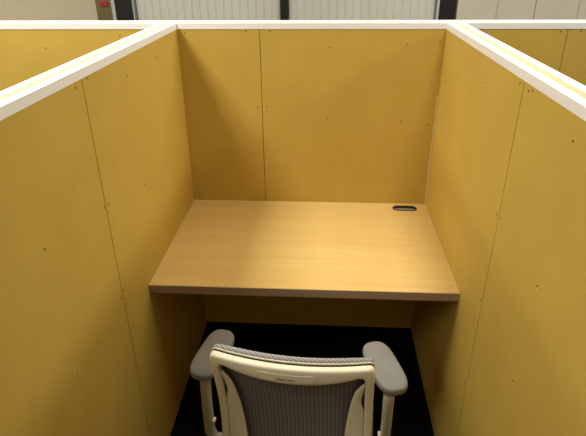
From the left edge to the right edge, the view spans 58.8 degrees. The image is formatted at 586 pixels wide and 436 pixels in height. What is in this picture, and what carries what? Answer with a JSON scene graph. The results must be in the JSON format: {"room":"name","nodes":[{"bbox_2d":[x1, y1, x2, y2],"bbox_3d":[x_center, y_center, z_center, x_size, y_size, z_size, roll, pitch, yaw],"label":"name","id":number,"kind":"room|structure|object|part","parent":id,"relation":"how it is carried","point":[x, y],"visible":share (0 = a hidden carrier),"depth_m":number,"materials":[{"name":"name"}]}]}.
{"room":"office cubicle","nodes":[
{"label":"office cubicle","id":0,"kind":"room"},
{"bbox_2d":[0,0,97,20],"bbox_3d":[0.197,-1.539,3.890,7.900,2.700,0.100,1,27,3],"label":"wall","id":1,"kind":"structure","parent":0,"point":[10,10],"depth_m":3.95,"materials":[{"name":"beige paint"}]},
{"bbox_2d":[170,322,433,435],"bbox_3d":[0.011,1.196,1.573,7.900,0.050,6.530,1,27,3],"label":"floor","id":2,"kind":"structure","parent":0,"point":[411,416],"depth_m":2.56,"materials":[{"name":"black carpet"}]},
{"bbox_2d":[0,23,206,435],"bbox_3d":[-0.553,0.302,1.624,0.071,1.504,1.831,1,27,3],"label":"wall","id":3,"kind":"structure","parent":2,"relation":"on","point":[96,184],"depth_m":1.39,"materials":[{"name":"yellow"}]},
{"bbox_3d":[-0.559,-0.355,1.285,0.071,0.024,1.828,1,27,3],"label":"rail","id":4,"kind":"part","parent":3,"relation":"part of","materials":[{"name":"white"}]},
{"bbox_2d":[95,0,117,20],"bbox_3d":[-1.260,-1.449,3.741,0.130,2.699,0.400,1,27,3],"label":"column","id":5,"kind":"structure","parent":2,"relation":"on","point":[104,13],"depth_m":3.54,"materials":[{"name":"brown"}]},
{"bbox_2d":[100,1,107,5],"bbox_3d":[-1.276,-1.447,3.514,0.052,0.032,0.007,1,27,3],"label":"sign","id":6,"kind":"object","parent":5,"relation":"attached to","point":[102,3],"visible":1,"depth_m":3.51,"materials":[{"name":"red"}]},
{"bbox_3d":[-1.208,-1.449,3.740,0.026,2.699,0.395,1,27,3],"label":"edge trim","id":7,"kind":"part","parent":5,"relation":"part of","materials":[{"name":"grey"}]},
{"bbox_2d":[115,0,455,19],"bbox_3d":[-0.053,-1.086,3.832,2.255,1.950,0.415,1,27,3],"label":"window blinds","id":8,"kind":"object","parent":2,"relation":"on","point":[125,9],"visible":0.02,"depth_m":3.47,"materials":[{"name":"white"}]},
{"bbox_3d":[-1.132,-1.050,3.715,0.115,1.890,0.045,1,27,3],"label":"frame post","id":9,"kind":"part","parent":8,"relation":"part of","materials":[{"name":"black"}]},
{"bbox_3d":[-1.060,-1.049,3.712,0.013,1.890,0.043,1,27,3],"label":"edge trim","id":10,"kind":"part","parent":8,"relation":"part of","materials":[{"name":"grey metal"}]},
{"bbox_3d":[-0.566,-1.043,3.692,0.974,1.830,0.024,1,27,3],"label":"ribbed door","id":11,"kind":"part","parent":8,"relation":"part of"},
{"bbox_3d":[-0.053,-1.028,3.654,0.053,1.890,0.045,1,27,3],"label":"frame post","id":12,"kind":"part","parent":8,"relation":"part of","materials":[{"name":"black"}]},
{"bbox_3d":[0.454,-1.023,3.634,0.960,1.830,0.024,1,27,3],"label":"ribbed door","id":13,"kind":"part","parent":8,"relation":"part of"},
{"bbox_3d":[0.938,-1.009,3.598,0.008,1.890,0.043,1,27,3],"label":"edge trim","id":14,"kind":"part","parent":8,"relation":"part of","materials":[{"name":"grey"}]},
{"bbox_3d":[0.950,-1.009,3.598,0.015,1.890,0.043,1,27,3],"label":"edge trim","id":15,"kind":"part","parent":8,"relation":"part of","materials":[{"name":"grey"}]},
{"bbox_3d":[1.009,-1.007,3.593,0.104,1.890,0.045,1,27,3],"label":"frame post","id":16,"kind":"part","parent":8,"relation":"part of","materials":[{"name":"black metal"}]},
{"bbox_2d":[0,20,585,327],"bbox_3d":[0.082,-0.124,2.444,3.570,1.504,0.096,1,27,3],"label":"wall","id":17,"kind":"structure","parent":2,"relation":"on","point":[276,110],"depth_m":2.20,"materials":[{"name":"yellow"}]},
{"bbox_3d":[0.076,-0.783,2.107,3.570,0.024,0.094,1,27,3],"label":"rail","id":18,"kind":"part","parent":17,"relation":"part of","materials":[{"name":"white"}]},
{"bbox_2d":[149,200,459,300],"bbox_3d":[0.051,0.101,2.114,1.074,0.038,0.706,1,27,3],"label":"desk","id":19,"kind":"object","parent":17,"relation":"attached to","point":[390,251],"visible":1,"depth_m":2.01,"materials":[{"name":"brown wood"}]},
{"bbox_2d":[190,329,407,435],"bbox_3d":[0.021,0.595,1.667,0.644,0.931,0.667,3,27,8],"label":"office chair","id":20,"kind":"object","parent":2,"relation":"on","point":[260,394],"visible":1,"depth_m":1.32,"materials":[{"name":"beige plastic"}]},
{"bbox_3d":[-0.167,0.599,1.633,0.227,0.307,0.058,-3,27,-5],"label":"arm post","id":21,"kind":"part","parent":20,"relation":"part of","materials":[{"name":"beige plastic"}]},
{"bbox_3d":[-0.018,0.362,1.181,0.132,0.028,0.011,4,27,8],"label":"name plate","id":22,"kind":"part","parent":20,"relation":"part of","materials":[{"name":"beige plastic"}]},
{"bbox_3d":[-0.001,0.519,1.315,0.409,0.461,0.111,3,27,8],"label":"frame","id":23,"kind":"part","parent":20,"relation":"part of","materials":[{"name":"beige plastic"}]},
{"bbox_3d":[0.191,0.613,1.600,0.227,0.307,0.058,10,29,20],"label":"arm post","id":24,"kind":"part","parent":20,"relation":"part of","materials":[{"name":"beige plastic"}]},
{"bbox_2d":[411,23,585,435],"bbox_3d":[0.587,0.325,1.559,0.071,1.504,1.831,1,27,3],"label":"wall","id":25,"kind":"structure","parent":2,"relation":"on","point":[506,196],"depth_m":1.34,"materials":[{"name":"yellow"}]},
{"bbox_3d":[0.581,-0.333,1.220,0.071,0.024,1.828,1,27,3],"label":"rail","id":26,"kind":"part","parent":25,"relation":"part of","materials":[{"name":"white"}]},
{"bbox_2d":[454,0,585,19],"bbox_3d":[1.736,-1.024,3.734,1.306,1.900,0.433,1,27,3],"label":"wall","id":27,"kind":"object","parent":2,"relation":"on","point":[465,9],"visible":0.02,"depth_m":3.37,"materials":[{"name":"beige paint"}]},
{"bbox_3d":[1.199,-0.971,3.586,0.252,1.830,0.022,1,27,3],"label":"door","id":28,"kind":"part","parent":27,"relation":"part of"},
{"bbox_3d":[1.447,-0.968,3.575,0.240,1.830,0.016,1,27,3],"label":"door","id":29,"kind":"part","parent":27,"relation":"part of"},
{"bbox_3d":[1.702,-0.961,3.557,0.268,1.830,0.022,1,27,3],"label":"door","id":30,"kind":"part","parent":27,"relation":"part of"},
{"bbox_3d":[1.972,-0.957,3.545,0.268,1.830,0.016,1,27,3],"label":"door","id":31,"kind":"part","parent":27,"relation":"part of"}
]}

